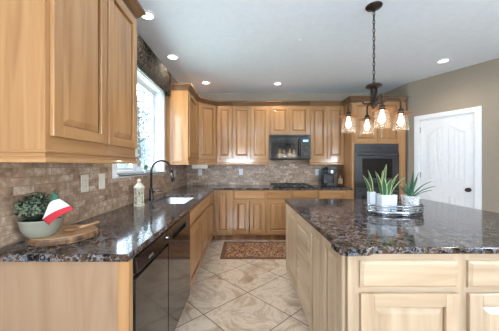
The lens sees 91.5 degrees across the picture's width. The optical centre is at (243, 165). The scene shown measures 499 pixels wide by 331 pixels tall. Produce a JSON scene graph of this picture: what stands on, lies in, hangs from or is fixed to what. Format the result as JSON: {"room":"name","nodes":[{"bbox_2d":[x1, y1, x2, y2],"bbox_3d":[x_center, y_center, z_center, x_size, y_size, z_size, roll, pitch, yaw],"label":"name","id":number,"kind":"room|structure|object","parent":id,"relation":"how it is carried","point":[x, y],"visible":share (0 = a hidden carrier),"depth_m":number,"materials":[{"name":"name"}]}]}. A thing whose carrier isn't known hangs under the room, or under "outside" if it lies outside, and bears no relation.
{"room":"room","nodes":[
{"label":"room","id":0,"kind":"room"},
{"bbox_2d":[16,215,64,238],"bbox_3d":[-1.028,0.311,1.235,0.190,0.088,0.190,0,0,0],"label":"bowl","id":1,"kind":"object","parent":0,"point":[30,227],"depth_m":1.18,"materials":[{"name":"grey ceramic"}]},
{"bbox_2d":[2,32,177,247],"bbox_3d":[-1.227,-0.071,1.000,0.150,2.743,8.000,0,0,0],"label":"wall","id":2,"kind":"structure","parent":0,"point":[173,80],"depth_m":3.57,"materials":[{"name":"beige paint"}]},
{"bbox_2d":[0,0,145,163],"bbox_3d":[-0.958,-0.602,1.422,0.388,1.177,0.952,0,0,0],"label":"upper cabinet","id":3,"kind":"object","parent":2,"relation":"attached to","point":[68,68],"visible":1,"depth_m":1.12,"materials":[{"name":"brown wood"}]},
{"bbox_2d":[81,175,88,192],"bbox_3d":[-1.135,0.128,1.735,0.008,0.122,0.078,0,0,0],"label":"wall outlet","id":4,"kind":"object","parent":2,"relation":"attached to","point":[84,178],"visible":1,"depth_m":1.73,"materials":[{"name":"beige plastic"}]},
{"bbox_2d":[0,157,186,247],"bbox_3d":[-1.146,0.133,2.600,0.012,0.506,4.500,0,0,0],"label":"backsplash","id":5,"kind":"structure","parent":2,"relation":"attached to","point":[17,179],"depth_m":1.61,"materials":[{"name":"tile"}]},
{"bbox_2d":[99,173,104,188],"bbox_3d":[-1.135,0.126,1.945,0.008,0.122,0.078,0,0,0],"label":"light switch","id":6,"kind":"object","parent":2,"relation":"attached to","point":[101,176],"visible":1,"depth_m":1.94,"materials":[{"name":"beige plastic"}]},
{"bbox_2d":[112,65,165,178],"bbox_3d":[-1.209,-0.493,2.800,0.184,1.213,1.400,0,0,0],"label":"window","id":7,"kind":"structure","parent":2,"relation":"in","point":[157,94],"depth_m":3.35,"materials":[{"name":"white plastic"}]},
{"bbox_2d":[137,33,170,95],"bbox_3d":[-1.100,-1.155,2.724,0.102,0.310,1.588,0,0,0],"label":"window valance","id":8,"kind":"object","parent":2,"relation":"attached to","point":[147,60],"visible":0.53,"depth_m":2.79,"materials":[{"name":"brown fabric"}]},
{"bbox_2d":[166,83,199,164],"bbox_3d":[-0.958,-0.602,3.865,0.388,1.177,0.706,0,0,0],"label":"upper cabinet","id":9,"kind":"object","parent":2,"relation":"attached to","point":[181,106],"visible":0.97,"depth_m":3.57,"materials":[{"name":"brown wood"}]},
{"bbox_2d":[175,235,308,330],"bbox_3d":[1.414,1.340,0.925,5.432,0.080,8.150,0,0,0],"label":"floor","id":10,"kind":"structure","parent":0,"point":[226,294],"depth_m":2.39,"materials":[{"name":"tile"}]},
{"bbox_2d":[0,258,132,330],"bbox_3d":[-0.830,0.860,1.097,0.640,0.879,0.043,0,0,0],"label":"cabinet end panel","id":11,"kind":"object","parent":10,"relation":"on","point":[34,296],"visible":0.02,"depth_m":1.08,"materials":[{"name":"brown wood"}]},
{"bbox_2d":[133,230,169,330],"bbox_3d":[-0.798,0.863,1.370,0.633,0.873,0.486,0,0,0],"label":"dishwasher","id":12,"kind":"object","parent":10,"relation":"on","point":[150,265],"visible":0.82,"depth_m":1.32,"materials":[{"name":"black metal"}]},
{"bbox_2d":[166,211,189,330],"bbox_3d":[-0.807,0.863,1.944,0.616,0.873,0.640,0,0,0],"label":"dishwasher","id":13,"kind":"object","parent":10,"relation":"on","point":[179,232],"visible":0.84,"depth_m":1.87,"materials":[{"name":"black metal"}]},
{"bbox_2d":[166,196,207,288],"bbox_3d":[-0.821,0.860,2.867,0.632,0.879,1.189,0,0,0],"label":"base cabinet","id":14,"kind":"object","parent":10,"relation":"on","point":[198,214],"visible":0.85,"depth_m":2.70,"materials":[{"name":"brown wood"}]},
{"bbox_2d":[0,185,352,261],"bbox_3d":[0.361,0.403,2.945,3.000,0.033,3.785,0,0,0],"label":"countertop","id":15,"kind":"structure","parent":14,"relation":"on","point":[125,231],"depth_m":1.42,"materials":[{"name":"stone"}]},
{"bbox_2d":[24,225,99,245],"bbox_3d":[-0.969,0.370,1.312,0.321,0.030,0.321,0,0,0],"label":"wood slice","id":16,"kind":"object","parent":15,"relation":"on","point":[61,237],"visible":0.73,"depth_m":1.22,"materials":[{"name":"brown wood"}]},
{"bbox_2d":[13,192,64,238],"bbox_3d":[-1.033,0.242,1.230,0.199,0.225,0.200,0,0,0],"label":"boxwood","id":17,"kind":"object","parent":16,"relation":"on","point":[32,210],"visible":0.76,"depth_m":1.18,"materials":[{"name":"green plant"}]},
{"bbox_2d":[42,189,73,224],"bbox_3d":[-0.894,0.194,1.142,0.199,0.166,0.050,0,0,20],"label":"table flag","id":18,"kind":"object","parent":17,"relation":"in","point":[56,207],"visible":1,"depth_m":1.12,"materials":[{"name":"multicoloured fabric"}]},
{"bbox_2d":[62,221,98,231],"bbox_3d":[-0.898,0.337,1.340,0.054,0.035,0.174,0,0,34],"label":"wooden spoon","id":19,"kind":"object","parent":16,"relation":"on","point":[69,229],"visible":1,"depth_m":1.32,"materials":[{"name":"brown wood"}]},
{"bbox_2d":[62,227,78,231],"bbox_3d":[-0.925,0.344,1.300,0.065,0.019,0.069,0,0,0],"label":"spoon bowl","id":20,"kind":"object","parent":19,"relation":"on","point":[70,229],"depth_m":1.29,"materials":[{"name":"brown wood"}]},
{"bbox_2d":[133,179,144,206],"bbox_3d":[-1.005,0.255,2.330,0.100,0.262,0.100,0,0,22],"label":"candle lantern","id":21,"kind":"object","parent":15,"relation":"on","point":[138,187],"visible":1,"depth_m":2.30,"materials":[{"name":"white metal"}]},
{"bbox_2d":[148,160,174,199],"bbox_3d":[-0.931,0.160,2.750,0.298,0.452,0.060,0,0,0],"label":"kitchen faucet","id":22,"kind":"object","parent":15,"relation":"on","point":[151,191],"visible":1,"depth_m":2.74,"materials":[{"name":"black metal"}]},
{"bbox_2d":[152,197,193,203],"bbox_3d":[-0.807,0.520,2.820,0.445,0.201,0.760,0,0,0],"label":"sink","id":23,"kind":"object","parent":15,"relation":"in","point":[169,200],"visible":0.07,"depth_m":3.17,"materials":[{"name":"metal"}]},
{"bbox_2d":[269,183,315,187],"bbox_3d":[0.860,0.360,4.455,0.760,0.050,0.500,0,0,0],"label":"gas cooktop","id":24,"kind":"object","parent":15,"relation":"in","point":[274,185],"visible":1,"depth_m":4.30,"materials":[{"name":"black metal"}]},
{"bbox_2d":[321,166,336,186],"bbox_3d":[1.572,0.201,4.569,0.256,0.369,0.342,0,0,0],"label":"coffee machine","id":25,"kind":"object","parent":15,"relation":"on","point":[327,173],"visible":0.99,"depth_m":4.57,"materials":[{"name":"grey plastic"}]},
{"bbox_2d":[338,169,342,185],"bbox_3d":[1.785,0.227,4.500,0.078,0.317,0.078,0,0,0],"label":"bottle","id":26,"kind":"object","parent":15,"relation":"on","point":[340,177],"visible":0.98,"depth_m":4.47,"materials":[{"name":"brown glass"}]},
{"bbox_2d":[207,192,212,246],"bbox_3d":[-0.821,0.860,3.815,0.632,0.879,0.701,0,0,0],"label":"base cabinet","id":27,"kind":"object","parent":10,"relation":"on","point":[210,196],"visible":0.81,"depth_m":3.69,"materials":[{"name":"brown wood"}]},
{"bbox_2d":[213,190,232,239],"bbox_3d":[-0.357,0.860,4.492,0.334,0.879,0.685,0,0,0],"label":"base cabinet","id":28,"kind":"object","parent":10,"relation":"on","point":[222,199],"visible":0.94,"depth_m":4.15,"materials":[{"name":"brown wood"}]},
{"bbox_2d":[233,190,264,239],"bbox_3d":[0.089,0.860,4.492,0.554,0.879,0.685,0,0,0],"label":"base cabinet","id":29,"kind":"object","parent":10,"relation":"on","point":[248,205],"visible":0.99,"depth_m":4.15,"materials":[{"name":"brown wood"}]},
{"bbox_2d":[220,242,285,258],"bbox_3d":[0.565,1.294,3.745,1.800,0.009,0.750,0,0,0],"label":"runner rug","id":30,"kind":"object","parent":10,"relation":"on","point":[230,250],"visible":0.59,"depth_m":3.69,"materials":[{"name":"brown fabric"}]},
{"bbox_2d":[265,190,290,239],"bbox_3d":[0.590,0.860,4.492,0.443,0.879,0.685,0,0,0],"label":"base cabinet","id":31,"kind":"object","parent":10,"relation":"on","point":[275,204],"visible":0.64,"depth_m":4.15,"materials":[{"name":"brown wood"}]},
{"bbox_2d":[291,190,317,198],"bbox_3d":[1.039,0.860,4.492,0.451,0.879,0.685,0,0,0],"label":"base cabinet","id":32,"kind":"object","parent":10,"relation":"on","point":[295,194],"visible":0.22,"depth_m":4.15,"materials":[{"name":"brown wood"}]},
{"bbox_2d":[318,190,351,198],"bbox_3d":[1.563,0.860,4.492,0.593,0.879,0.685,0,0,0],"label":"base cabinet","id":33,"kind":"object","parent":10,"relation":"on","point":[322,194],"visible":0.15,"depth_m":4.15,"materials":[{"name":"brown wood"}]},
{"bbox_2d":[337,96,408,198],"bbox_3d":[2.307,0.054,4.494,1.006,2.489,0.703,0,0,0],"label":"tall cabinet","id":34,"kind":"object","parent":10,"relation":"on","point":[388,132],"visible":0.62,"depth_m":4.19,"materials":[{"name":"brown wood"}]},
{"bbox_2d":[354,144,398,198],"bbox_3d":[2.288,0.267,4.434,0.757,1.282,0.631,0,0,0],"label":"wall oven","id":35,"kind":"object","parent":34,"relation":"in","point":[371,158],"visible":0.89,"depth_m":4.17,"materials":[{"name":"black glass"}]},
{"bbox_2d":[286,203,498,330],"bbox_3d":[1.257,0.860,1.966,1.556,0.879,1.639,0,0,0],"label":"kitchen island","id":36,"kind":"object","parent":10,"relation":"on","point":[334,291],"visible":0.77,"depth_m":1.16,"materials":[{"name":"brown wood"}]},
{"bbox_2d":[285,199,498,255],"bbox_3d":[1.254,0.403,1.963,1.631,0.033,1.698,0,0,0],"label":"island countertop","id":37,"kind":"structure","parent":36,"relation":"on","point":[442,228],"depth_m":1.51,"materials":[{"name":"stone"}]},
{"bbox_2d":[365,201,424,215],"bbox_3d":[1.215,0.346,1.965,0.454,0.079,0.261,0,0,0],"label":"serving tray","id":38,"kind":"object","parent":37,"relation":"on","point":[399,211],"visible":0.82,"depth_m":1.86,"materials":[{"name":"metal"}]},
{"bbox_2d":[363,171,375,209],"bbox_3d":[1.015,0.208,1.989,0.099,0.343,0.056,0,0,0],"label":"snake plant","id":39,"kind":"object","parent":38,"relation":"on","point":[371,196],"visible":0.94,"depth_m":1.97,"materials":[{"name":"green plant"}]},
{"bbox_2d":[375,164,405,211],"bbox_3d":[1.153,0.185,1.953,0.214,0.389,0.160,0,0,0],"label":"snake plant","id":40,"kind":"object","parent":38,"relation":"on","point":[385,197],"visible":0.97,"depth_m":1.90,"materials":[{"name":"green plant"}]},
{"bbox_2d":[394,171,434,211],"bbox_3d":[1.353,0.210,1.961,0.340,0.337,0.218,0,0,0],"label":"aloe plant","id":41,"kind":"object","parent":38,"relation":"on","point":[408,199],"visible":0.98,"depth_m":1.92,"materials":[{"name":"green plant"}]},
{"bbox_2d":[198,93,383,106],"bbox_3d":[0.904,-0.071,4.925,4.112,2.743,0.150,0,0,0],"label":"wall","id":42,"kind":"structure","parent":0,"point":[214,96],"depth_m":4.85,"materials":[{"name":"beige paint"}]},
{"bbox_2d":[197,97,216,164],"bbox_3d":[-0.813,-0.602,4.513,0.650,1.177,0.651,0,0,0],"label":"upper cabinet","id":43,"kind":"object","parent":42,"relation":"attached to","point":[206,108],"visible":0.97,"depth_m":4.34,"materials":[{"name":"brown wood"}]},
{"bbox_2d":[191,165,207,168],"bbox_3d":[-0.822,-0.002,4.461,0.290,0.124,0.170,0,0,-20],"label":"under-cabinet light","id":44,"kind":"object","parent":43,"relation":"attached to","point":[192,166],"visible":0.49,"depth_m":4.38,"materials":[{"name":"beige plastic"}]},
{"bbox_2d":[217,101,231,164],"bbox_3d":[-0.368,-0.602,4.649,0.301,1.177,0.375,0,0,0],"label":"upper cabinet","id":45,"kind":"object","parent":42,"relation":"attached to","point":[224,108],"visible":0.96,"depth_m":4.50,"materials":[{"name":"brown wood"}]},
{"bbox_2d":[232,101,269,164],"bbox_3d":[0.128,-0.602,4.649,0.688,1.177,0.375,0,0,0],"label":"upper cabinet","id":46,"kind":"object","parent":42,"relation":"attached to","point":[250,119],"visible":1,"depth_m":4.50,"materials":[{"name":"brown wood"}]},
{"bbox_2d":[187,160,336,184],"bbox_3d":[0.360,0.133,4.844,3.000,0.506,0.012,0,0,0],"label":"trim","id":47,"kind":"structure","parent":42,"relation":"attached to","point":[277,171],"depth_m":4.84,"materials":[{"name":"tile"}]},
{"bbox_2d":[269,135,310,159],"bbox_3d":[0.847,-0.336,4.615,0.744,0.452,0.439,0,0,0],"label":"microwave","id":48,"kind":"object","parent":42,"relation":"attached to","point":[281,147],"visible":0.95,"depth_m":4.44,"materials":[{"name":"black plastic"}]},
{"bbox_2d":[269,101,310,134],"bbox_3d":[0.848,-0.878,4.649,0.749,0.624,0.375,0,0,0],"label":"upper cabinet","id":49,"kind":"object","parent":42,"relation":"attached to","point":[285,117],"visible":0.95,"depth_m":4.50,"materials":[{"name":"brown wood"}]},
{"bbox_2d":[305,101,343,164],"bbox_3d":[1.542,-0.602,4.649,0.637,1.177,0.375,0,0,0],"label":"upper cabinet","id":50,"kind":"object","parent":42,"relation":"attached to","point":[326,127],"visible":0.94,"depth_m":4.50,"materials":[{"name":"brown wood"}]},
{"bbox_2d":[137,0,498,92],"bbox_3d":[1.414,-1.493,0.925,5.432,0.100,8.150,0,0,0],"label":"ceiling","id":51,"kind":"structure","parent":0,"point":[237,46],"depth_m":2.78,"materials":[{"name":"white paint"}]},
{"bbox_2d":[140,9,155,20],"bbox_3d":[-0.930,-1.438,2.330,0.170,0.010,0.170,0,0,0],"label":"recessed light","id":52,"kind":"object","parent":51,"relation":"in","point":[150,16],"visible":0.66,"depth_m":2.34,"materials":[{"name":"white paint"}]},
{"bbox_2d":[166,54,178,59],"bbox_3d":[-0.950,-1.438,3.230,0.170,0.010,0.170,0,0,0],"label":"recessed light","id":53,"kind":"object","parent":51,"relation":"in","point":[169,56],"visible":1,"depth_m":3.23,"materials":[{"name":"white paint"}]},
{"bbox_2d":[339,1,411,129],"bbox_3d":[1.176,-0.874,2.200,0.448,1.138,0.479,0,0,-30],"label":"chandelier","id":54,"kind":"object","parent":51,"relation":"hanging from","point":[374,6],"visible":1,"depth_m":2.18,"materials":[{"name":"brown metal"}]},
{"bbox_2d":[436,58,450,62],"bbox_3d":[2.740,-1.438,3.340,0.170,0.010,0.170,0,0,0],"label":"recessed light","id":55,"kind":"object","parent":51,"relation":"in","point":[443,60],"visible":1,"depth_m":3.33,"materials":[{"name":"white paint"}]},
{"bbox_2d":[384,83,407,193],"bbox_3d":[2.909,-0.071,4.564,0.149,2.743,0.594,0,0,-7],"label":"wall","id":56,"kind":"structure","parent":0,"point":[402,90],"depth_m":4.31,"materials":[{"name":"beige paint"}]},
{"bbox_2d":[408,58,498,212],"bbox_3d":[3.478,-0.071,3.270,0.120,2.743,2.320,0,0,-29],"label":"wall","id":57,"kind":"structure","parent":0,"point":[475,85],"depth_m":3.48,"materials":[{"name":"beige paint"}]},
{"bbox_2d":[414,106,481,209],"bbox_3d":[3.154,0.233,3.797,0.164,2.135,0.865,0,0,-29],"label":"door","id":58,"kind":"structure","parent":57,"relation":"in","point":[447,150],"depth_m":3.73,"materials":[{"name":"white paint"}]},
{"label":"outside","id":59,"kind":"structure","parent":0,"visible":0},
{"bbox_3d":[-15.656,1.600,5.000,28.688,0.100,50.000,0,0,0],"label":"ground","id":60,"kind":"structure","parent":59,"visible":0},
{"bbox_2d":[117,140,149,170],"bbox_3d":[-14.000,-1.150,30.000,6.800,5.400,10.600,0,0,0],"label":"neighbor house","id":61,"kind":"structure","parent":60,"relation":"on","point":[118,165],"depth_m":27.32,"materials":[{"name":"white"}]},
{"bbox_2d":[119,86,149,166],"bbox_3d":[-4.908,-1.069,11.331,2.182,5.242,2.182,0,0,0],"label":"tree","id":62,"kind":"object","parent":60,"relation":"on","point":[142,140],"visible":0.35,"depth_m":11.24,"materials":[{"name":"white plant"}]},
{"bbox_2d":[137,89,149,162],"bbox_3d":[-6.441,-1.934,14.635,2.983,6.971,3.110,0,0,-30],"label":"tree","id":63,"kind":"object","parent":60,"relation":"on","point":[138,89],"visible":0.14,"depth_m":14.57,"materials":[{"name":"green plant"}]},
{"bbox_2d":[139,110,149,164],"bbox_3d":[-8.536,-1.710,21.062,3.040,6.524,3.064,0,0,0],"label":"tree","id":64,"kind":"object","parent":60,"relation":"on","point":[139,110],"visible":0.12,"depth_m":20.96,"materials":[{"name":"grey plant"}]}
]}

